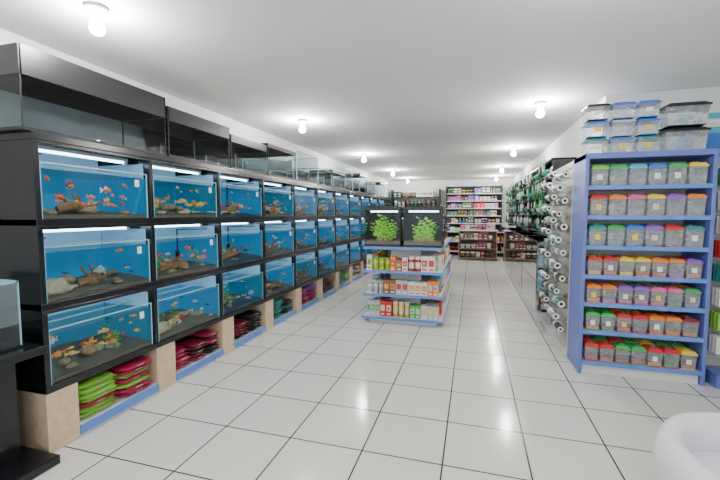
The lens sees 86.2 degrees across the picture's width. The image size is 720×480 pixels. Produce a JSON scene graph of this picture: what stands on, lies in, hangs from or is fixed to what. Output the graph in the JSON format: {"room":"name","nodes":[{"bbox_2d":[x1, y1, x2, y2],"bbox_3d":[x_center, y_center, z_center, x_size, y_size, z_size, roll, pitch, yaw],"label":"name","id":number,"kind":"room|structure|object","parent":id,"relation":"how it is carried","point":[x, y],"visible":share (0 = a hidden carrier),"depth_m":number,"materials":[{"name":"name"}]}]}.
{"room":"pet fish store","nodes":[
{"label":"pet fish store","id":0,"kind":"room"},
{"bbox_2d":[0,28,389,197],"bbox_3d":[-1.337,-0.323,6.639,0.150,2.750,17.500,1,4,16],"label":"wall","id":1,"kind":"structure","parent":0,"point":[39,114],"depth_m":3.29,"materials":[{"name":"paint"}]},
{"bbox_2d":[0,0,719,180],"bbox_3d":[1.844,-1.692,5.611,6.780,0.120,17.500,1,4,16],"label":"ceiling","id":2,"kind":"structure","parent":0,"point":[425,89],"depth_m":3.14,"materials":[{"name":"white paint"}]},
{"bbox_2d":[83,1,109,35],"bbox_3d":[-1.594,-1.328,2.333,0.136,0.165,0.136,1,4,16],"label":"ceiling lamp","id":3,"kind":"object","parent":2,"relation":"attached to","point":[97,11],"depth_m":2.30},
{"bbox_2d":[297,119,306,132],"bbox_3d":[-0.768,-1.517,5.138,0.136,0.165,0.136,1,4,16],"label":"ceiling lamp","id":4,"kind":"object","parent":2,"relation":"attached to","point":[302,122],"depth_m":5.11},
{"bbox_2d":[510,146,516,155],"bbox_3d":[2.874,-1.657,7.211,0.136,0.165,0.136,1,4,16],"label":"ceiling lamp","id":5,"kind":"object","parent":2,"relation":"attached to","point":[514,148],"depth_m":7.18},
{"bbox_2d":[534,100,546,116],"bbox_3d":[2.024,-1.462,4.320,0.136,0.165,0.136,1,4,16],"label":"ceiling lamp","id":6,"kind":"object","parent":2,"relation":"attached to","point":[540,104],"depth_m":4.29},
{"bbox_2d":[33,255,719,479],"bbox_3d":[1.844,1.172,5.804,6.780,0.120,17.500,1,4,16],"label":"floor","id":7,"kind":"structure","parent":0,"point":[329,391],"depth_m":3.02,"materials":[{"name":"tile"}]},
{"bbox_2d":[0,342,59,479],"bbox_3d":[-2.253,1.003,2.000,0.690,0.730,0.830,1,4,16],"label":"table","id":8,"kind":"object","parent":7,"relation":"on","point":[17,462],"depth_m":2.23,"materials":[{"name":"laminate"}]},
{"bbox_2d":[0,279,21,352],"bbox_3d":[-2.248,0.437,2.049,0.450,0.388,0.500,1,4,16],"label":"tank","id":9,"kind":"object","parent":8,"relation":"on","point":[10,316],"visible":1,"depth_m":2.24,"materials":[{"name":"clear glass"}]},
{"bbox_2d":[0,131,391,452],"bbox_3d":[-0.723,0.006,7.417,0.564,1.990,10.464,1,4,16],"label":"rack","id":10,"kind":"object","parent":7,"relation":"on","point":[49,419],"visible":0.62,"depth_m":2.70,"materials":[{"name":"metal"}]},
{"bbox_2d":[0,42,165,155],"bbox_3d":[-2.023,-0.928,2.807,0.464,0.487,1.103,1,4,16],"label":"aquarium","id":11,"kind":"object","parent":10,"relation":"on","point":[27,71],"visible":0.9,"depth_m":2.73,"materials":[{"name":"black glass"}]},
{"bbox_2d":[38,145,147,218],"bbox_3d":[-2.066,-0.395,2.781,0.513,0.473,0.820,1,4,16],"label":"fish tank","id":12,"kind":"object","parent":10,"relation":"in","point":[71,187],"visible":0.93,"depth_m":2.96,"materials":[{"name":"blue glass"}]},
{"bbox_2d":[38,145,127,164],"bbox_3d":[-1.993,-0.604,2.745,0.050,0.045,0.742,1,4,16],"label":"light","id":13,"kind":"object","parent":12,"relation":"attached to","point":[45,149],"depth_m":2.73,"materials":[{"name":"white metal"}]},
{"bbox_2d":[43,227,150,302],"bbox_3d":[-2.066,0.124,2.816,0.513,0.473,0.820,1,4,16],"label":"fish tank","id":14,"kind":"object","parent":10,"relation":"in","point":[78,262],"visible":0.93,"depth_m":3.01,"materials":[{"name":"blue glass"}]},
{"bbox_2d":[43,227,129,232],"bbox_3d":[-1.993,-0.085,2.780,0.050,0.045,0.742,1,4,16],"label":"light","id":15,"kind":"object","parent":14,"relation":"attached to","point":[112,228],"depth_m":2.78,"materials":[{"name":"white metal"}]},
{"bbox_2d":[48,292,152,383],"bbox_3d":[-2.066,0.643,2.851,0.513,0.473,0.820,1,4,16],"label":"fish tank","id":16,"kind":"object","parent":10,"relation":"in","point":[82,337],"visible":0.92,"depth_m":3.03,"materials":[{"name":"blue glass"}]},
{"bbox_2d":[78,356,152,417],"bbox_3d":[-1.980,1.096,2.954,0.444,0.244,0.635,1,4,16],"label":"bags","id":17,"kind":"object","parent":10,"relation":"on","point":[96,392],"visible":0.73,"depth_m":2.85,"materials":[{"name":"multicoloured plastic"}]},
{"bbox_2d":[152,163,216,217],"bbox_3d":[-1.822,-0.451,3.611,0.513,0.473,0.830,1,4,16],"label":"fish tank","id":18,"kind":"object","parent":10,"relation":"in","point":[193,195],"visible":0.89,"depth_m":3.90,"materials":[{"name":"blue glass"}]},
{"bbox_2d":[152,163,200,174],"bbox_3d":[-1.748,-0.660,3.575,0.050,0.045,0.752,1,4,16],"label":"light","id":19,"kind":"object","parent":18,"relation":"attached to","point":[157,166],"depth_m":3.60,"materials":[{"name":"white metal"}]},
{"bbox_2d":[155,224,217,279],"bbox_3d":[-1.822,0.068,3.646,0.513,0.473,0.830,1,4,16],"label":"fish tank","id":20,"kind":"object","parent":10,"relation":"in","point":[180,249],"visible":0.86,"depth_m":3.94,"materials":[{"name":"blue glass"}]},
{"bbox_2d":[155,224,201,227],"bbox_3d":[-1.748,-0.141,3.610,0.050,0.045,0.752,1,4,16],"label":"light","id":21,"kind":"object","parent":20,"relation":"attached to","point":[192,224],"depth_m":3.64,"materials":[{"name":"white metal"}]},
{"bbox_2d":[157,276,219,340],"bbox_3d":[-1.823,0.587,3.681,0.511,0.473,0.830,1,4,16],"label":"fish tank","id":22,"kind":"object","parent":10,"relation":"in","point":[194,303],"visible":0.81,"depth_m":3.99,"materials":[{"name":"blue glass"}]},
{"bbox_2d":[151,106,229,167],"bbox_3d":[-1.740,-0.963,3.774,0.464,0.427,0.868,1,4,16],"label":"aquarium","id":23,"kind":"object","parent":10,"relation":"on","point":[183,128],"visible":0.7,"depth_m":3.88,"materials":[{"name":"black glass"}]},
{"bbox_2d":[175,329,219,369],"bbox_3d":[-1.740,1.056,3.795,0.426,0.210,0.651,1,4,16],"label":"bags","id":24,"kind":"object","parent":10,"relation":"on","point":[191,347],"visible":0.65,"depth_m":3.75,"materials":[{"name":"red plastic"}]},
{"bbox_2d":[195,134,266,174],"bbox_3d":[-1.506,-0.986,4.570,0.464,0.367,0.748,1,4,16],"label":"aquarium","id":25,"kind":"object","parent":10,"relation":"on","point":[213,151],"visible":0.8,"depth_m":4.59,"materials":[{"name":"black glass"}]},
{"bbox_2d":[220,174,261,216],"bbox_3d":[-1.576,-0.507,4.446,0.513,0.473,0.830,1,4,16],"label":"fish tank","id":26,"kind":"object","parent":10,"relation":"in","point":[238,199],"visible":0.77,"depth_m":4.79,"materials":[{"name":"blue glass"}]},
{"bbox_2d":[220,174,248,181],"bbox_3d":[-1.503,-0.716,4.410,0.050,0.045,0.752,1,4,16],"label":"light","id":27,"kind":"object","parent":26,"relation":"attached to","point":[221,175],"depth_m":4.47,"materials":[{"name":"white metal"}]},
{"bbox_2d":[221,222,262,266],"bbox_3d":[-1.577,0.012,4.481,0.511,0.473,0.830,1,4,16],"label":"fish tank","id":28,"kind":"object","parent":10,"relation":"in","point":[241,242],"visible":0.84,"depth_m":4.82,"materials":[{"name":"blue glass"}]},
{"bbox_2d":[221,222,248,224],"bbox_3d":[-1.503,-0.197,4.445,0.050,0.045,0.752,1,4,16],"label":"light","id":29,"kind":"object","parent":28,"relation":"attached to","point":[246,222],"depth_m":4.46,"materials":[{"name":"white plastic"}]},
{"bbox_2d":[223,265,262,314],"bbox_3d":[-1.577,0.531,4.516,0.511,0.473,0.830,1,4,16],"label":"fish tank","id":30,"kind":"object","parent":10,"relation":"in","point":[242,287],"visible":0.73,"depth_m":4.87,"materials":[{"name":"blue glass"}]},
{"bbox_2d":[234,310,263,338],"bbox_3d":[-1.492,1.000,4.628,0.423,0.210,0.631,1,4,16],"label":"bags","id":31,"kind":"object","parent":10,"relation":"on","point":[248,320],"visible":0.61,"depth_m":4.63,"materials":[{"name":"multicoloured plastic"}]},
{"bbox_2d":[236,143,295,179],"bbox_3d":[-1.278,-1.059,5.345,0.464,0.407,0.808,1,4,16],"label":"aquarium","id":32,"kind":"object","parent":10,"relation":"on","point":[257,162],"visible":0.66,"depth_m":5.41,"materials":[{"name":"clear glass"}]},
{"bbox_2d":[264,181,292,215],"bbox_3d":[-1.331,-0.563,5.281,0.513,0.473,0.830,1,4,16],"label":"fish tank","id":33,"kind":"object","parent":10,"relation":"in","point":[278,200],"visible":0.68,"depth_m":5.61,"materials":[{"name":"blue glass"}]},
{"bbox_2d":[264,181,281,186],"bbox_3d":[-1.257,-0.772,5.245,0.050,0.045,0.752,1,4,16],"label":"light","id":34,"kind":"object","parent":33,"relation":"attached to","point":[265,182],"depth_m":5.35,"materials":[{"name":"white plastic"}]},
{"bbox_2d":[265,221,293,256],"bbox_3d":[-1.331,-0.044,5.316,0.513,0.473,0.830,1,4,16],"label":"fish tank","id":35,"kind":"object","parent":10,"relation":"in","point":[279,236],"visible":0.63,"depth_m":5.65,"materials":[{"name":"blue glass"}]},
{"bbox_2d":[266,257,293,297],"bbox_3d":[-1.332,0.474,5.351,0.511,0.473,0.830,1,4,16],"label":"fish tank","id":36,"kind":"object","parent":10,"relation":"in","point":[279,273],"visible":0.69,"depth_m":5.69,"materials":[{"name":"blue glass"}]},
{"bbox_2d":[273,298,293,318],"bbox_3d":[-1.246,0.926,5.461,0.429,0.244,0.637,1,4,16],"label":"bags","id":37,"kind":"object","parent":10,"relation":"on","point":[280,305],"visible":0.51,"depth_m":5.35,"materials":[{"name":"teal plastic"}]},
{"bbox_2d":[269,150,317,184],"bbox_3d":[-1.043,-1.133,6.148,0.460,0.447,0.800,1,4,16],"label":"aquarium","id":38,"kind":"object","parent":10,"relation":"on","point":[279,166],"visible":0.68,"depth_m":6.20,"materials":[{"name":"clear glass"}]},
{"bbox_2d":[295,186,316,215],"bbox_3d":[-1.085,-0.620,6.115,0.513,0.473,0.830,1,4,16],"label":"fish tank","id":39,"kind":"object","parent":10,"relation":"in","point":[305,201],"visible":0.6,"depth_m":6.46,"materials":[{"name":"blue glass"}]},
{"bbox_2d":[295,186,306,189],"bbox_3d":[-1.012,-0.829,6.080,0.050,0.045,0.752,1,4,16],"label":"light","id":40,"kind":"object","parent":39,"relation":"attached to","point":[296,187],"depth_m":6.21,"materials":[{"name":"white plastic"}]},
{"bbox_2d":[296,220,316,250],"bbox_3d":[-1.085,-0.101,6.151,0.513,0.473,0.830,1,4,16],"label":"fish tank","id":41,"kind":"object","parent":10,"relation":"in","point":[306,232],"visible":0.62,"depth_m":6.49,"materials":[{"name":"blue glass"}]},
{"bbox_2d":[296,252,316,284],"bbox_3d":[-1.085,0.418,6.186,0.513,0.473,0.830,1,4,16],"label":"fish tank","id":42,"kind":"object","parent":10,"relation":"in","point":[306,264],"visible":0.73,"depth_m":6.52,"materials":[{"name":"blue glass"}]},
{"bbox_2d":[301,283,315,303],"bbox_3d":[-1.000,0.870,6.294,0.426,0.244,0.633,1,4,16],"label":"bags","id":43,"kind":"object","parent":10,"relation":"on","point":[308,291],"visible":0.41,"depth_m":6.29,"materials":[{"name":"purple plastic"}]},
{"bbox_2d":[294,168,331,186],"bbox_3d":[-0.832,-1.102,6.871,0.460,0.287,0.620,1,4,16],"label":"aquarium","id":44,"kind":"object","parent":10,"relation":"on","point":[300,175],"visible":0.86,"depth_m":6.89,"materials":[{"name":"clear glass"}]},
{"bbox_2d":[318,189,334,215],"bbox_3d":[-0.839,-0.676,6.950,0.513,0.473,0.830,1,4,16],"label":"fish tank","id":45,"kind":"object","parent":10,"relation":"in","point":[326,203],"visible":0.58,"depth_m":7.29,"materials":[{"name":"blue glass"}]},
{"bbox_2d":[318,220,334,245],"bbox_3d":[-0.839,-0.157,6.985,0.513,0.473,0.830,1,4,16],"label":"fish tank","id":46,"kind":"object","parent":10,"relation":"in","point":[326,229],"visible":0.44,"depth_m":7.33,"materials":[{"name":"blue glass"}]},
{"bbox_2d":[319,248,334,275],"bbox_3d":[-0.839,0.362,7.020,0.513,0.473,0.830,1,4,16],"label":"fish tank","id":47,"kind":"object","parent":10,"relation":"in","point":[326,256],"visible":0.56,"depth_m":7.35,"materials":[{"name":"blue glass"}]},
{"bbox_2d":[309,170,344,189],"bbox_3d":[-0.633,-1.167,7.540,0.464,0.327,0.708,1,4,16],"label":"aquarium","id":48,"kind":"object","parent":10,"relation":"on","point":[312,176],"visible":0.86,"depth_m":7.53,"materials":[{"name":"clear glass"}]},
{"bbox_2d":[323,278,334,292],"bbox_3d":[-0.756,0.814,7.129,0.430,0.244,0.632,1,4,16],"label":"bags","id":49,"kind":"object","parent":10,"relation":"on","point":[327,283],"visible":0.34,"depth_m":7.11,"materials":[{"name":"brown plastic"}]},
{"bbox_2d":[324,168,351,190],"bbox_3d":[-0.454,-1.268,8.149,0.460,0.447,0.500,1,4,16],"label":"aquarium","id":50,"kind":"object","parent":10,"relation":"on","point":[327,180],"visible":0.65,"depth_m":8.11,"materials":[{"name":"clear glass"}]},
{"bbox_2d":[336,244,348,268],"bbox_3d":[-0.594,0.305,7.855,0.513,0.473,0.830,1,4,16],"label":"fish tank","id":51,"kind":"object","parent":10,"relation":"in","point":[342,254],"visible":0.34,"depth_m":8.19,"materials":[{"name":"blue glass"}]},
{"bbox_2d":[336,219,348,242],"bbox_3d":[-0.594,-0.213,7.820,0.513,0.473,0.830,1,4,16],"label":"fish tank","id":52,"kind":"object","parent":10,"relation":"in","point":[342,229],"visible":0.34,"depth_m":8.16,"materials":[{"name":"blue glass"}]},
{"bbox_2d":[336,192,348,215],"bbox_3d":[-0.594,-0.732,7.785,0.513,0.473,0.830,1,4,16],"label":"fish tank","id":53,"kind":"object","parent":10,"relation":"in","point":[342,205],"visible":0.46,"depth_m":8.13,"materials":[{"name":"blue glass"}]},
{"bbox_2d":[339,271,347,284],"bbox_3d":[-0.511,0.757,7.968,0.429,0.244,0.633,1,4,16],"label":"bags","id":54,"kind":"object","parent":10,"relation":"on","point":[342,274],"visible":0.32,"depth_m":7.94,"materials":[{"name":"green plastic"}]},
{"bbox_2d":[333,178,359,192],"bbox_3d":[-0.302,-1.223,8.671,0.460,0.287,0.500,1,4,16],"label":"aquarium","id":55,"kind":"object","parent":10,"relation":"on","point":[336,183],"visible":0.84,"depth_m":8.76,"materials":[{"name":"clear glass"}]},
{"bbox_2d":[341,173,366,193],"bbox_3d":[-0.131,-1.341,9.239,0.464,0.447,0.628,1,4,16],"label":"aquarium","id":56,"kind":"object","parent":10,"relation":"on","point":[344,184],"visible":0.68,"depth_m":9.28,"materials":[{"name":"clear glass"}]},
{"bbox_2d":[350,241,359,263],"bbox_3d":[-0.348,0.249,8.690,0.513,0.473,0.830,1,4,16],"label":"fish tank","id":57,"kind":"object","parent":10,"relation":"in","point":[354,247],"visible":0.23,"depth_m":9.03,"materials":[{"name":"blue glass"}]},
{"bbox_2d":[350,219,359,239],"bbox_3d":[-0.349,-0.270,8.655,0.511,0.473,0.830,1,4,16],"label":"fish tank","id":58,"kind":"object","parent":10,"relation":"in","point":[354,223],"visible":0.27,"depth_m":9.00,"materials":[{"name":"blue glass"}]},
{"bbox_2d":[350,195,359,214],"bbox_3d":[-0.348,-0.789,8.620,0.513,0.473,0.830,1,4,16],"label":"fish tank","id":59,"kind":"object","parent":10,"relation":"in","point":[354,201],"visible":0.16,"depth_m":8.96,"materials":[{"name":"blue glass"}]},
{"bbox_2d":[353,266,360,277],"bbox_3d":[-0.266,0.702,8.792,0.429,0.244,0.629,1,4,16],"label":"bags","id":60,"kind":"object","parent":10,"relation":"on","point":[356,269],"visible":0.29,"depth_m":8.80,"materials":[{"name":"beige plastic"}]},
{"bbox_2d":[350,181,374,194],"bbox_3d":[0.078,-1.330,9.962,0.460,0.327,0.800,1,4,16],"label":"aquarium","id":61,"kind":"object","parent":10,"relation":"on","point":[354,186],"visible":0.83,"depth_m":9.93,"materials":[{"name":"clear glass"}]},
{"bbox_2d":[362,218,364,236],"bbox_3d":[-0.102,-0.326,9.490,0.513,0.473,0.830,1,4,16],"label":"fish tank","id":62,"kind":"object","parent":10,"relation":"in","point":[363,219],"visible":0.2,"depth_m":9.85,"materials":[{"name":"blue glass"}]},
{"bbox_2d":[362,196,369,214],"bbox_3d":[-0.102,-0.845,9.455,0.513,0.473,0.830,1,4,16],"label":"fish tank","id":63,"kind":"object","parent":10,"relation":"in","point":[365,201],"visible":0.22,"depth_m":9.79,"materials":[{"name":"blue glass"}]},
{"bbox_2d":[362,240,369,258],"bbox_3d":[-0.102,0.193,9.525,0.513,0.473,0.830,1,4,16],"label":"fish tank","id":64,"kind":"object","parent":10,"relation":"in","point":[365,252],"visible":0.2,"depth_m":9.86,"materials":[{"name":"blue glass"}]},
{"bbox_2d":[360,185,379,195],"bbox_3d":[0.272,-1.355,10.624,0.460,0.287,0.500,1,4,16],"label":"aquarium","id":65,"kind":"object","parent":10,"relation":"on","point":[362,187],"visible":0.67,"depth_m":10.74,"materials":[{"name":"clear glass"}]},
{"bbox_2d":[371,198,377,205],"bbox_3d":[0.143,-0.901,10.290,0.513,0.473,0.830,1,4,16],"label":"fish tank","id":66,"kind":"object","parent":10,"relation":"in","point":[373,202],"visible":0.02,"depth_m":10.62,"materials":[{"name":"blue glass"}]},
{"bbox_2d":[365,182,384,196],"bbox_3d":[0.426,-1.450,11.136,0.464,0.407,0.508,1,4,16],"label":"aquarium","id":67,"kind":"object","parent":10,"relation":"on","point":[376,183],"visible":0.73,"depth_m":11.11,"materials":[{"name":"clear glass"}]},
{"bbox_2d":[370,182,387,197],"bbox_3d":[0.577,-1.504,11.653,0.460,0.447,0.500,1,4,16],"label":"aquarium","id":68,"kind":"object","parent":10,"relation":"on","point":[371,188],"visible":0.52,"depth_m":11.68,"materials":[{"name":"clear glass"}]},
{"bbox_2d":[362,237,452,326],"bbox_3d":[0.898,0.546,6.323,1.106,1.060,2.458,1,4,16],"label":"shelf","id":69,"kind":"object","parent":7,"relation":"on","point":[400,252],"visible":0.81,"depth_m":5.29,"materials":[{"name":"blue metal"}]},
{"bbox_2d":[364,205,402,246],"bbox_3d":[0.356,-0.200,5.400,0.508,0.558,0.374,1,4,16],"label":"aquarium","id":70,"kind":"object","parent":69,"relation":"on","point":[383,224],"visible":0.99,"depth_m":5.39,"materials":[{"name":"black glass"}]},
{"bbox_2d":[367,279,449,319],"bbox_3d":[0.892,0.875,6.325,1.012,0.210,2.304,1,4,16],"label":"packages","id":71,"kind":"object","parent":69,"relation":"in","point":[379,305],"visible":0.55,"depth_m":5.28,"materials":[{"name":"multicoloured cardboard"}]},
{"bbox_2d":[367,245,449,272],"bbox_3d":[0.897,0.241,6.300,1.012,0.209,2.341,1,4,16],"label":"packages","id":72,"kind":"object","parent":69,"relation":"in","point":[382,260],"visible":0.76,"depth_m":5.23,"materials":[{"name":"multicoloured cardboard"}]},
{"bbox_2d":[368,261,449,296],"bbox_3d":[0.898,0.560,6.324,1.012,0.210,2.346,1,4,16],"label":"packages","id":73,"kind":"object","parent":69,"relation":"in","point":[383,283],"visible":0.69,"depth_m":5.23,"materials":[{"name":"multicoloured cardboard"}]},
{"bbox_2d":[403,205,444,247],"bbox_3d":[0.876,-0.190,5.248,0.523,0.558,0.374,1,4,16],"label":"aquarium","id":74,"kind":"object","parent":69,"relation":"on","point":[423,225],"visible":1,"depth_m":5.23,"materials":[{"name":"black glass"}]},
{"bbox_2d":[444,214,446,239],"bbox_3d":[1.110,-0.257,6.992,0.898,0.458,0.454,1,4,16],"label":"aquarium","id":75,"kind":"object","parent":69,"relation":"on","point":[445,214],"visible":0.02,"depth_m":6.78,"materials":[{"name":"black glass"}]},
{"bbox_2d":[391,189,440,205],"bbox_3d":[2.070,-0.668,14.351,1.780,2.400,0.430,1,4,16],"label":"shelving","id":76,"kind":"object","parent":7,"relation":"on","point":[392,191],"visible":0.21,"depth_m":14.17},
{"bbox_2d":[393,191,435,206],"bbox_3d":[2.029,-0.748,14.289,1.586,2.117,0.202,1,4,16],"label":"goods","id":77,"kind":"object","parent":76,"relation":"in","point":[402,203],"visible":0.25,"depth_m":14.19,"materials":[{"name":"multicoloured plastic"}]},
{"bbox_2d":[446,185,502,256],"bbox_3d":[4.046,-0.678,13.769,1.900,2.500,0.430,1,4,16],"label":"shelving","id":78,"kind":"object","parent":7,"relation":"on","point":[498,226],"depth_m":13.72,"materials":[{"name":"white metal"}]},
{"bbox_2d":[458,229,497,260],"bbox_3d":[3.869,0.156,12.687,1.240,0.980,0.510,1,4,16],"label":"display shelf","id":79,"kind":"object","parent":7,"relation":"on","point":[493,251],"visible":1,"depth_m":12.74,"materials":[{"name":"brown wood"}]},
{"bbox_2d":[460,224,494,257],"bbox_3d":[3.836,0.019,12.597,1.075,1.104,0.202,1,4,16],"label":"goods","id":80,"kind":"object","parent":79,"relation":"in","point":[467,235],"visible":0.99,"depth_m":12.53,"materials":[{"name":"multicoloured"}]},
{"bbox_2d":[501,226,515,267],"bbox_3d":[4.390,0.188,11.177,0.430,1.120,1.750,1,4,16],"label":"glass showcase","id":81,"kind":"object","parent":7,"relation":"on","point":[503,235],"visible":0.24,"depth_m":11.15,"materials":[{"name":"white glass"}]},
{"bbox_2d":[505,228,527,279],"bbox_3d":[3.883,0.304,9.454,0.430,1.120,1.750,1,4,16],"label":"glass showcase","id":82,"kind":"object","parent":7,"relation":"on","point":[509,231],"visible":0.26,"depth_m":9.42,"materials":[{"name":"clear glass"}]},
{"bbox_2d":[512,231,547,295],"bbox_3d":[3.376,0.420,7.731,0.430,1.120,1.750,1,4,16],"label":"glass showcase","id":83,"kind":"object","parent":7,"relation":"on","point":[517,254],"visible":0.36,"depth_m":7.57,"materials":[{"name":"clear glass"}]},
{"bbox_2d":[521,235,549,320],"bbox_3d":[2.890,0.532,6.080,0.430,1.120,1.600,1,4,16],"label":"glass showcase","id":84,"kind":"object","parent":7,"relation":"on","point":[532,260],"visible":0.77,"depth_m":5.75,"materials":[{"name":"white glass"}]},
{"bbox_2d":[541,161,573,354],"bbox_3d":[2.507,0.158,4.601,0.370,2.065,1.298,1,4,16],"label":"wall panel","id":85,"kind":"object","parent":7,"relation":"on","point":[559,339],"visible":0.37,"depth_m":4.43,"materials":[{"name":"white metal"}]},
{"bbox_2d":[537,171,570,332],"bbox_3d":[2.291,0.076,4.564,0.188,1.796,0.982,1,4,16],"label":"rolls","id":86,"kind":"object","parent":85,"relation":"attached to","point":[552,239],"visible":0.98,"depth_m":4.36,"materials":[{"name":"white paper"}]},
{"bbox_2d":[567,148,719,385],"bbox_3d":[2.595,0.230,3.644,0.990,2.050,0.461,1,4,16],"label":"shelf unit","id":87,"kind":"object","parent":7,"relation":"on","point":[583,185],"visible":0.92,"depth_m":3.54,"materials":[{"name":"blue painted metal"}]},
{"bbox_2d":[582,334,697,370],"bbox_3d":[2.581,1.048,3.651,0.884,0.175,0.320,1,4,16],"label":"boxes","id":88,"kind":"object","parent":87,"relation":"in","point":[652,353],"visible":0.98,"depth_m":3.58,"materials":[{"name":"multicoloured plastic"}]},
{"bbox_2d":[583,306,699,337],"bbox_3d":[2.581,0.754,3.632,0.884,0.175,0.320,1,4,16],"label":"boxes","id":89,"kind":"object","parent":87,"relation":"in","point":[664,319],"visible":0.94,"depth_m":3.55,"materials":[{"name":"multicoloured plastic"}]},
{"bbox_2d":[584,280,701,307],"bbox_3d":[2.581,0.494,3.614,0.884,0.175,0.320,1,4,16],"label":"boxes","id":90,"kind":"object","parent":87,"relation":"in","point":[665,297],"visible":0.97,"depth_m":3.53,"materials":[{"name":"multicoloured plastic"}]},
{"bbox_2d":[585,254,703,278],"bbox_3d":[2.581,0.235,3.597,0.884,0.175,0.320,1,4,16],"label":"boxes","id":91,"kind":"object","parent":87,"relation":"in","point":[667,264],"visible":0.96,"depth_m":3.51,"materials":[{"name":"multicoloured plastic"}]},
{"bbox_2d":[586,224,705,247],"bbox_3d":[2.581,-0.047,3.578,0.883,0.200,0.320,1,4,16],"label":"boxes","id":92,"kind":"object","parent":87,"relation":"in","point":[698,237],"visible":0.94,"depth_m":3.51,"materials":[{"name":"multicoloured plastic"}]},
{"bbox_2d":[580,100,712,152],"bbox_3d":[2.573,-1.023,3.530,0.945,0.463,0.260,1,4,16],"label":"storage boxes","id":93,"kind":"object","parent":87,"relation":"on","point":[699,132],"visible":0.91,"depth_m":3.48,"materials":[{"name":"clear plastic"}]},
{"bbox_2d":[588,193,707,214],"bbox_3d":[2.581,-0.321,3.559,0.883,0.200,0.320,1,4,16],"label":"boxes","id":94,"kind":"object","parent":87,"relation":"in","point":[701,198],"visible":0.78,"depth_m":3.49,"materials":[{"name":"multicoloured plastic"}]},
{"bbox_2d":[589,162,709,184],"bbox_3d":[2.581,-0.591,3.541,0.883,0.200,0.320,1,4,16],"label":"boxes","id":95,"kind":"object","parent":87,"relation":"in","point":[682,175],"visible":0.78,"depth_m":3.46,"materials":[{"name":"multicoloured plastic"}]},
{"bbox_2d":[653,412,719,479],"bbox_3d":[1.810,1.156,1.739,0.813,0.460,0.740,1,4,16],"label":"armchair","id":96,"kind":"object","parent":7,"relation":"on","point":[687,445],"visible":1,"depth_m":1.87,"materials":[{"name":"fabric"}]},
{"bbox_2d":[693,451,719,475],"bbox_3d":[1.795,1.184,1.688,0.600,0.250,0.630,1,4,16],"label":"seat cushion","id":97,"kind":"object","parent":96,"relation":"on","point":[711,459],"depth_m":1.86,"materials":[{"name":"white fabric"}]},
{"bbox_2d":[705,157,719,388],"bbox_3d":[3.567,0.282,3.247,0.970,2.000,0.290,1,4,16],"label":"wall display","id":98,"kind":"object","parent":7,"relation":"on","point":[712,372],"visible":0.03,"depth_m":3.46,"materials":[{"name":"metal"}]},
{"bbox_2d":[707,168,719,354],"bbox_3d":[3.538,0.183,3.251,0.870,1.638,0.194,1,4,16],"label":"supplies","id":99,"kind":"object","parent":98,"relation":"hanging from","point":[714,317],"visible":1,"depth_m":3.38,"materials":[{"name":"multicoloured plastic"}]},
{"bbox_2d":[390,178,512,233],"bbox_3d":[3.289,-0.840,14.305,4.400,2.750,0.150,1,4,16],"label":"wall","id":100,"kind":"structure","parent":0,"point":[427,185],"depth_m":14.24,"materials":[{"name":"paint"}]},
{"bbox_2d":[513,94,621,274],"bbox_3d":[4.081,-0.478,8.936,0.150,2.750,10.030,1,4,16],"label":"wall","id":101,"kind":"structure","parent":0,"point":[567,144],"depth_m":5.12,"materials":[{"name":"paint"}]},
{"bbox_2d":[508,184,516,225],"bbox_3d":[4.295,-0.913,10.494,0.310,1.110,2.170,1,4,16],"label":"wall shelf","id":102,"kind":"object","parent":101,"relation":"attached to","point":[509,224],"visible":0.17,"depth_m":11.49,"materials":[{"name":"metal"}]},
{"bbox_2d":[505,184,513,223],"bbox_3d":[4.095,-0.967,10.542,0.103,1.000,2.052,1,4,16],"label":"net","id":103,"kind":"object","parent":102,"relation":"attached to","point":[509,192],"visible":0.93,"depth_m":10.34,"materials":[{"name":"green plastic"}]},
{"bbox_2d":[516,174,529,227],"bbox_3d":[3.676,-0.771,8.388,0.310,1.110,2.170,1,4,16],"label":"wall shelf","id":104,"kind":"object","parent":101,"relation":"attached to","point":[525,192],"visible":0.22,"depth_m":8.96,"materials":[{"name":"metal"}]},
{"bbox_2d":[512,176,525,226],"bbox_3d":[3.476,-0.825,8.436,0.103,1.000,2.053,1,4,16],"label":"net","id":105,"kind":"object","parent":104,"relation":"attached to","point":[520,195],"visible":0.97,"depth_m":8.18,"materials":[{"name":"green plastic"}]},
{"bbox_2d":[519,182,528,226],"bbox_3d":[3.615,-0.790,8.397,0.091,0.968,2.052,1,4,16],"label":"supplies","id":106,"kind":"object","parent":104,"relation":"in","point":[520,200],"visible":0.04,"depth_m":8.40,"materials":[{"name":"green plastic"}]},
{"bbox_2d":[527,157,576,232],"bbox_3d":[3.052,-0.628,6.267,0.310,1.110,2.200,1,4,16],"label":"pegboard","id":107,"kind":"object","parent":101,"relation":"attached to","point":[555,163],"visible":0.3,"depth_m":5.88,"materials":[{"name":"black metal"}]},
{"bbox_2d":[523,159,548,229],"bbox_3d":[2.853,-0.682,6.319,0.103,1.000,2.091,1,4,16],"label":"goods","id":108,"kind":"object","parent":107,"relation":"attached to","point":[528,221],"visible":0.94,"depth_m":6.11,"materials":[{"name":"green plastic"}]},
{"bbox_2d":[532,167,551,229],"bbox_3d":[2.990,-0.647,6.269,0.091,0.969,2.066,1,4,16],"label":"supplies","id":109,"kind":"object","parent":107,"relation":"in","point":[547,192],"visible":0.16,"depth_m":6.04,"materials":[{"name":"green plastic"}]},
{"bbox_2d":[620,87,719,151],"bbox_3d":[3.687,-0.139,3.914,1.930,2.750,0.150,1,4,16],"label":"wall","id":110,"kind":"structure","parent":0,"point":[711,94],"depth_m":3.93,"materials":[{"name":"paint"}]},
{"bbox_2d":[677,112,719,156],"bbox_3d":[3.477,-0.985,3.833,0.520,0.550,0.012,1,4,16],"label":"poster","id":111,"kind":"object","parent":110,"relation":"attached to","point":[713,121],"depth_m":3.83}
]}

